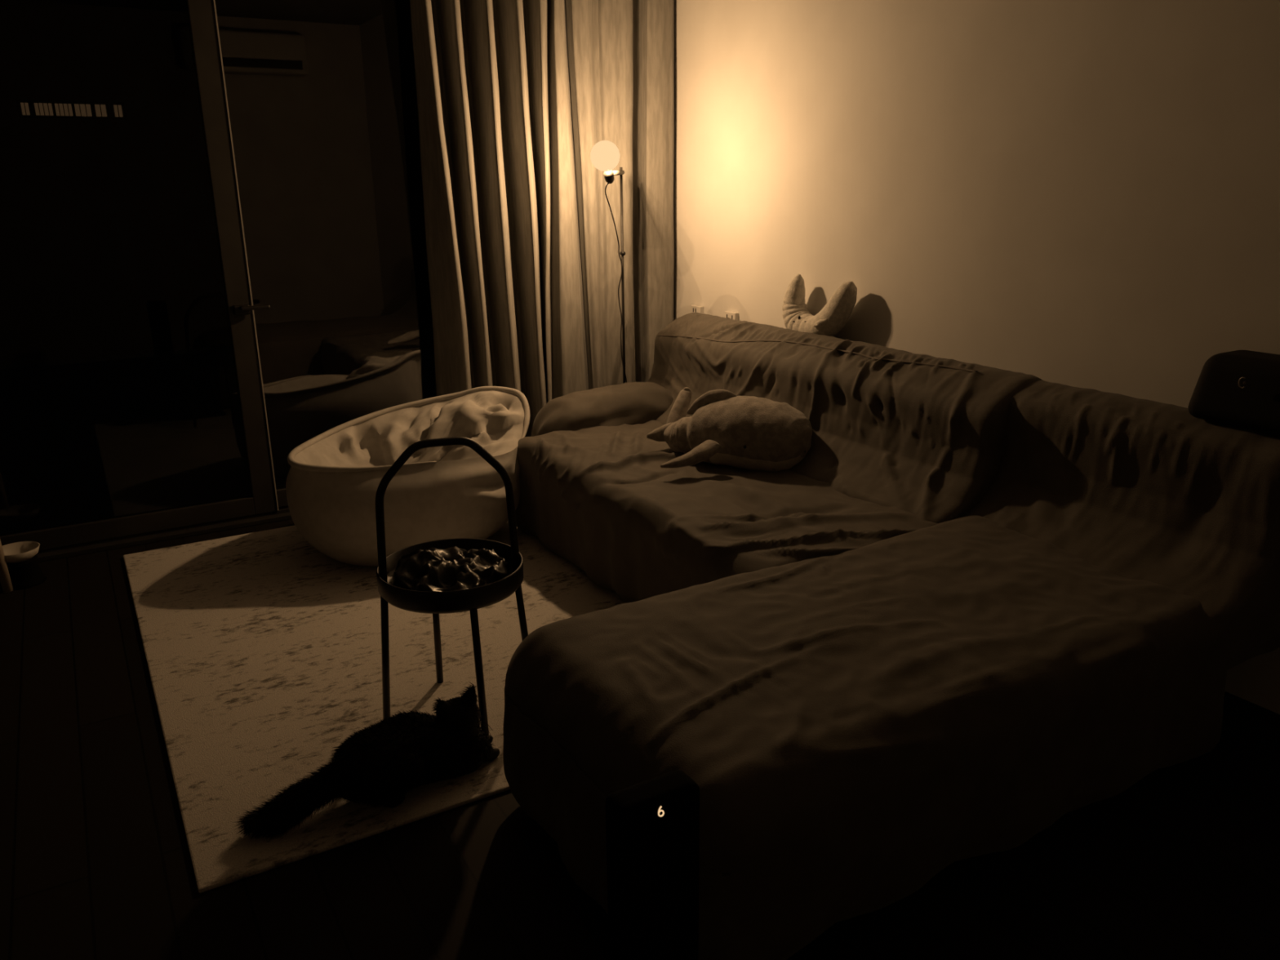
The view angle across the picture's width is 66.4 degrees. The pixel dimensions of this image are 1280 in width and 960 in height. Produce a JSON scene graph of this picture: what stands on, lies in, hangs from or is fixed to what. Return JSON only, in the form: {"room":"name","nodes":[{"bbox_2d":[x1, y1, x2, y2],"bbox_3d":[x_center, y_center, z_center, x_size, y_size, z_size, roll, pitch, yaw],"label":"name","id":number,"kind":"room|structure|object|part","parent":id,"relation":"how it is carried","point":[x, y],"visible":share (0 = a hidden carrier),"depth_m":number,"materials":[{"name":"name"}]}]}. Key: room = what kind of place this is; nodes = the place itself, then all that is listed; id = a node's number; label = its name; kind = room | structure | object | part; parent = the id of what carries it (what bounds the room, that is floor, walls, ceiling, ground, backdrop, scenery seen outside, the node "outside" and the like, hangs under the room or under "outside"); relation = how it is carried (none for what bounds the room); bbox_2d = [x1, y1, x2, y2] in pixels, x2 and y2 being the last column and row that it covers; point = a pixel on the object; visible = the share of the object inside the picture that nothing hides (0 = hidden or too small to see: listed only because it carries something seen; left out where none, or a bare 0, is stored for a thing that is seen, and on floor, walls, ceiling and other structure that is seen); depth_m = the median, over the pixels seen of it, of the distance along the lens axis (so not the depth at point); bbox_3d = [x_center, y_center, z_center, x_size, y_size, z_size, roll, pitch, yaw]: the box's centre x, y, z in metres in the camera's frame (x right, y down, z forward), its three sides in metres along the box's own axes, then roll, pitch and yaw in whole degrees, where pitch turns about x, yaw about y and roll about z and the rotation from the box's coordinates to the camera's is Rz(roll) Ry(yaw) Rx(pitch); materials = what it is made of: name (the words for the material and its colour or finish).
{"room":"living room","nodes":[
{"label":"living room","id":0,"kind":"room"},
{"bbox_2d":[0,519,1279,959],"bbox_3d":[-1.276,0.991,1.765,6.390,0.100,5.120,-10,19,-29],"label":"floor","id":1,"kind":"structure","parent":0,"point":[1182,863],"depth_m":2.08,"materials":[{"name":"brown wood"}]},
{"bbox_2d":[0,539,13,592],"bbox_3d":[-2.503,0.242,3.413,0.474,0.396,0.474,-10,19,-29],"label":"stool","id":2,"kind":"object","parent":1,"relation":"on","point":[5,580],"visible":1,"depth_m":3.52,"materials":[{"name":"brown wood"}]},
{"bbox_2d":[0,541,46,590],"bbox_3d":[-2.289,0.316,3.606,0.150,0.136,0.150,-10,19,-29],"label":"pet bowl","id":3,"kind":"object","parent":1,"relation":"on","point":[24,572],"visible":0.92,"depth_m":3.58,"materials":[{"name":"grey ceramic"}]},
{"bbox_2d":[35,506,292,562],"bbox_3d":[-2.744,0.352,3.674,5.900,0.036,0.145,-10,19,-29],"label":"door track","id":4,"kind":"structure","parent":1,"relation":"on","point":[283,513],"depth_m":4.04,"materials":[{"name":"metal"}]},
{"bbox_2d":[123,520,626,893],"bbox_3d":[-0.783,0.450,3.324,1.607,0.012,2.227,-10,19,-29],"label":"rug","id":5,"kind":"object","parent":1,"relation":"on","point":[263,651],"visible":0.45,"depth_m":2.93,"materials":[{"name":"beige carpet"}]},
{"bbox_2d":[231,682,499,840],"bbox_3d":[-0.607,0.641,2.281,0.645,0.228,0.234,-16,23,-41],"label":"cat","id":6,"kind":"object","parent":5,"relation":"on","point":[380,763],"visible":1,"depth_m":2.23},
{"bbox_2d":[285,386,529,566],"bbox_3d":[-0.901,-0.032,3.919,0.982,0.563,0.815,-10,19,-29],"label":"beanbag","id":7,"kind":"object","parent":5,"relation":"on","point":[334,477],"visible":0.88,"depth_m":3.67,"materials":[{"name":"fabric"}]},
{"bbox_2d":[293,390,524,466],"bbox_3d":[-0.896,-0.147,3.872,0.960,0.292,0.644,-10,19,-29],"label":"seat cushion","id":8,"kind":"object","parent":7,"relation":"on","point":[495,420],"depth_m":3.95,"materials":[{"name":"fabric"}]},
{"bbox_2d":[375,436,528,738],"bbox_3d":[-0.495,0.266,2.570,0.378,0.776,0.378,3,17,10],"label":"side table","id":9,"kind":"object","parent":5,"relation":"on","point":[435,603],"visible":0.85,"depth_m":2.48,"materials":[{"name":"black metal"}]},
{"bbox_3d":[-0.670,0.476,2.573,0.044,0.375,0.019,-6,18,-17],"label":"leg","id":10,"kind":"part","parent":9,"relation":"part of","materials":[{"name":"black metal"}]},
{"bbox_3d":[-0.580,0.411,2.783,0.019,0.375,0.038,-10,19,-29],"label":"leg","id":11,"kind":"part","parent":9,"relation":"part of","materials":[{"name":"black metal"}]},
{"bbox_3d":[-0.497,0.080,2.513,0.369,0.388,0.021,-6,18,-17],"label":"handle","id":12,"kind":"part","parent":9,"relation":"part of","materials":[{"name":"black metal"}]},
{"bbox_2d":[376,537,523,613],"bbox_3d":[-0.495,0.249,2.565,0.378,0.066,0.378,-10,19,-29],"label":"tray","id":13,"kind":"object","parent":9,"relation":"on","point":[473,599],"depth_m":2.44,"materials":[{"name":"black metal"}]},
{"bbox_2d":[391,546,510,591],"bbox_3d":[-0.484,0.229,2.558,0.316,0.080,0.305,-10,19,-29],"label":"plastic bag","id":14,"kind":"object","parent":9,"relation":"in","point":[454,568],"visible":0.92,"depth_m":2.54,"materials":[{"name":"black plastic"}]},
{"bbox_3d":[-0.404,0.506,2.467,0.020,0.376,0.053,-10,19,-29],"label":"leg","id":15,"kind":"part","parent":9,"relation":"part of","materials":[{"name":"black metal"}]},
{"bbox_3d":[-0.317,0.436,2.693,0.050,0.376,0.019,-7,18,-20],"label":"leg","id":16,"kind":"part","parent":9,"relation":"part of","materials":[{"name":"black metal"}]},
{"bbox_2d":[590,140,626,383],"bbox_3d":[-0.116,-0.700,4.408,0.180,1.562,0.429,5,18,18],"label":"floor lamp","id":17,"kind":"object","parent":1,"relation":"on","point":[605,154],"visible":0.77,"depth_m":4.10,"materials":[{"name":"black"}]},
{"bbox_3d":[-0.144,-1.343,4.050,0.123,0.123,0.123,-10,19,-29],"label":"globe","id":18,"kind":"part","parent":17,"relation":"part of"},
{"bbox_2d":[603,170,614,183],"bbox_3d":[-0.129,-1.269,4.090,0.042,0.056,0.053,3,17,13],"label":"socket","id":19,"kind":"object","parent":17,"relation":"attached to","point":[608,175],"depth_m":4.08,"materials":[{"name":"black"}]},
{"bbox_3d":[-0.101,-0.631,4.431,0.045,1.380,0.328,4,18,15],"label":"cord","id":20,"kind":"part","parent":17,"relation":"part of","materials":[{"name":"black plastic"}]},
{"bbox_2d":[605,769,699,959],"bbox_3d":[0.020,0.710,1.384,0.140,0.633,0.095,-10,19,-29],"label":"air purifier","id":21,"kind":"object","parent":1,"relation":"on","point":[652,825],"visible":1,"depth_m":1.30,"materials":[{"name":"black plastic"}]},
{"bbox_2d":[502,312,1279,959],"bbox_3d":[0.211,0.068,3.135,1.972,0.832,2.770,-10,19,-29],"label":"sofa","id":22,"kind":"object","parent":1,"relation":"on","point":[982,606],"visible":0.9,"depth_m":2.29,"materials":[{"name":"fabric"}]},
{"bbox_3d":[-0.137,-0.148,4.309,0.712,0.539,0.352,-10,19,-29],"label":"arm","id":23,"kind":"part","parent":22,"relation":"part of","materials":[{"name":"fabric"}]},
{"bbox_3d":[0.257,0.148,3.497,0.859,0.439,1.772,-10,19,-29],"label":"seat","id":24,"kind":"part","parent":22,"relation":"part of","materials":[{"name":"fabric"}]},
{"bbox_2d":[646,386,812,471],"bbox_3d":[0.324,-0.205,3.619,0.569,0.261,0.547,-2,17,-6],"label":"plush whale","id":25,"kind":"object","parent":22,"relation":"on","point":[750,433],"visible":1,"depth_m":3.46,"materials":[{"name":"beige fabric"}]},
{"bbox_2d":[782,274,857,336],"bbox_3d":[0.705,-0.674,3.904,0.134,0.272,0.403,-10,19,-29],"label":"plush toy","id":26,"kind":"object","parent":22,"relation":"on","point":[832,318],"visible":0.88,"depth_m":3.85,"materials":[{"name":"beige fabric"}]},
{"bbox_3d":[0.580,-0.253,3.755,0.621,0.590,1.949,-10,19,-29],"label":"backrest","id":27,"kind":"part","parent":22,"relation":"part of","materials":[{"name":"fabric"}]},
{"bbox_3d":[0.546,0.502,2.325,1.629,0.441,0.876,-10,19,-29],"label":"chaise seat","id":28,"kind":"part","parent":22,"relation":"part of","materials":[{"name":"fabric"}]},
{"bbox_3d":[1.292,0.081,2.669,0.546,0.567,0.869,-10,19,-29],"label":"backrest","id":29,"kind":"part","parent":22,"relation":"part of","materials":[{"name":"fabric"}]},
{"bbox_2d":[1187,350,1279,434],"bbox_3d":[1.575,-0.205,2.371,0.184,0.168,0.411,-10,19,-29],"label":"speaker","id":30,"kind":"object","parent":22,"relation":"on","point":[1237,388],"visible":1,"depth_m":2.40},
{"bbox_2d":[673,0,1279,714],"bbox_3d":[1.411,-0.864,2.859,0.120,2.750,5.120,-10,19,-29],"label":"wall","id":31,"kind":"structure","parent":0,"point":[1080,193],"depth_m":3.14,"materials":[{"name":"paint"}]},
{"bbox_2d":[690,304,703,313],"bbox_3d":[0.277,-0.806,4.758,0.022,0.086,0.086,-10,19,-29],"label":"wall outlet","id":32,"kind":"object","parent":31,"relation":"attached to","point":[694,308],"visible":0.53,"depth_m":4.74,"materials":[{"name":"white plastic"}]},
{"bbox_2d":[724,311,738,319],"bbox_3d":[0.423,-0.735,4.521,0.022,0.086,0.086,-10,19,-29],"label":"wall outlet","id":33,"kind":"object","parent":31,"relation":"attached to","point":[733,315],"visible":0.39,"depth_m":4.49,"materials":[{"name":"white plastic"}]},
{"bbox_3d":[-2.623,-2.151,3.026,6.270,0.300,0.120,-10,19,-29],"label":"wall","id":34,"kind":"structure","parent":0,"visible":0},
{"bbox_2d":[0,0,279,550],"bbox_3d":[-2.440,-0.858,3.447,2.085,2.404,0.100,-10,19,-29],"label":"door","id":35,"kind":"structure","parent":34,"relation":"in","point":[202,14],"depth_m":3.95,"materials":[{"name":"metal"}]},
{"bbox_3d":[-1.586,-0.696,3.992,0.138,0.040,0.055,-10,19,-29],"label":"handle","id":36,"kind":"part","parent":35,"relation":"part of","materials":[{"name":"black metal"}]},
{"bbox_2d":[275,486,288,507],"bbox_3d":[-0.965,-1.153,4.360,1.700,2.404,0.050,-10,19,-29],"label":"door","id":37,"kind":"structure","parent":34,"relation":"in","point":[281,491],"depth_m":4.32,"materials":[{"name":"metal"}]},
{"bbox_2d":[409,0,674,436],"bbox_3d":[-0.362,-1.306,4.437,1.257,2.650,0.214,-10,19,-29],"label":"curtain","id":38,"kind":"object","parent":34,"relation":"hanging from","point":[515,98],"visible":0.74,"depth_m":4.40,"materials":[{"name":"fabric"}]},
{"label":"outside","id":39,"kind":"structure","parent":0,"visible":0},
{"bbox_2d":[0,0,432,365],"bbox_3d":[-8.854,-4.827,10.634,12.500,7.000,3.075,-10,19,-29],"label":"building","id":40,"kind":"structure","parent":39,"point":[108,242],"depth_m":11.50,"materials":[{"name":"black"}]},
{"bbox_3d":[-6.575,-3.969,10.451,0.069,0.124,0.012,-10,19,-29],"label":"pane","id":41,"kind":"part","parent":40,"relation":"part of","materials":[{"name":"glass"}]},
{"bbox_3d":[-6.427,-3.996,10.533,0.162,0.124,0.012,-10,19,-29],"label":"pane","id":42,"kind":"part","parent":40,"relation":"part of","materials":[{"name":"glass"}]},
{"bbox_3d":[-6.265,-4.025,10.624,0.158,0.124,0.012,-10,19,-29],"label":"pane","id":43,"kind":"part","parent":40,"relation":"part of","materials":[{"name":"glass"}]},
{"bbox_3d":[-6.106,-4.054,10.713,0.154,0.124,0.012,-10,19,-29],"label":"pane","id":44,"kind":"part","parent":40,"relation":"part of","materials":[{"name":"glass"}]},
{"bbox_3d":[-5.957,-4.081,10.796,0.104,0.124,0.012,-10,19,-29],"label":"pane","id":45,"kind":"part","parent":40,"relation":"part of","materials":[{"name":"glass"}]},
{"bbox_3d":[-5.809,-4.108,10.879,0.076,0.124,0.012,-10,19,-29],"label":"pane","id":46,"kind":"part","parent":40,"relation":"part of","materials":[{"name":"glass"}]}
]}

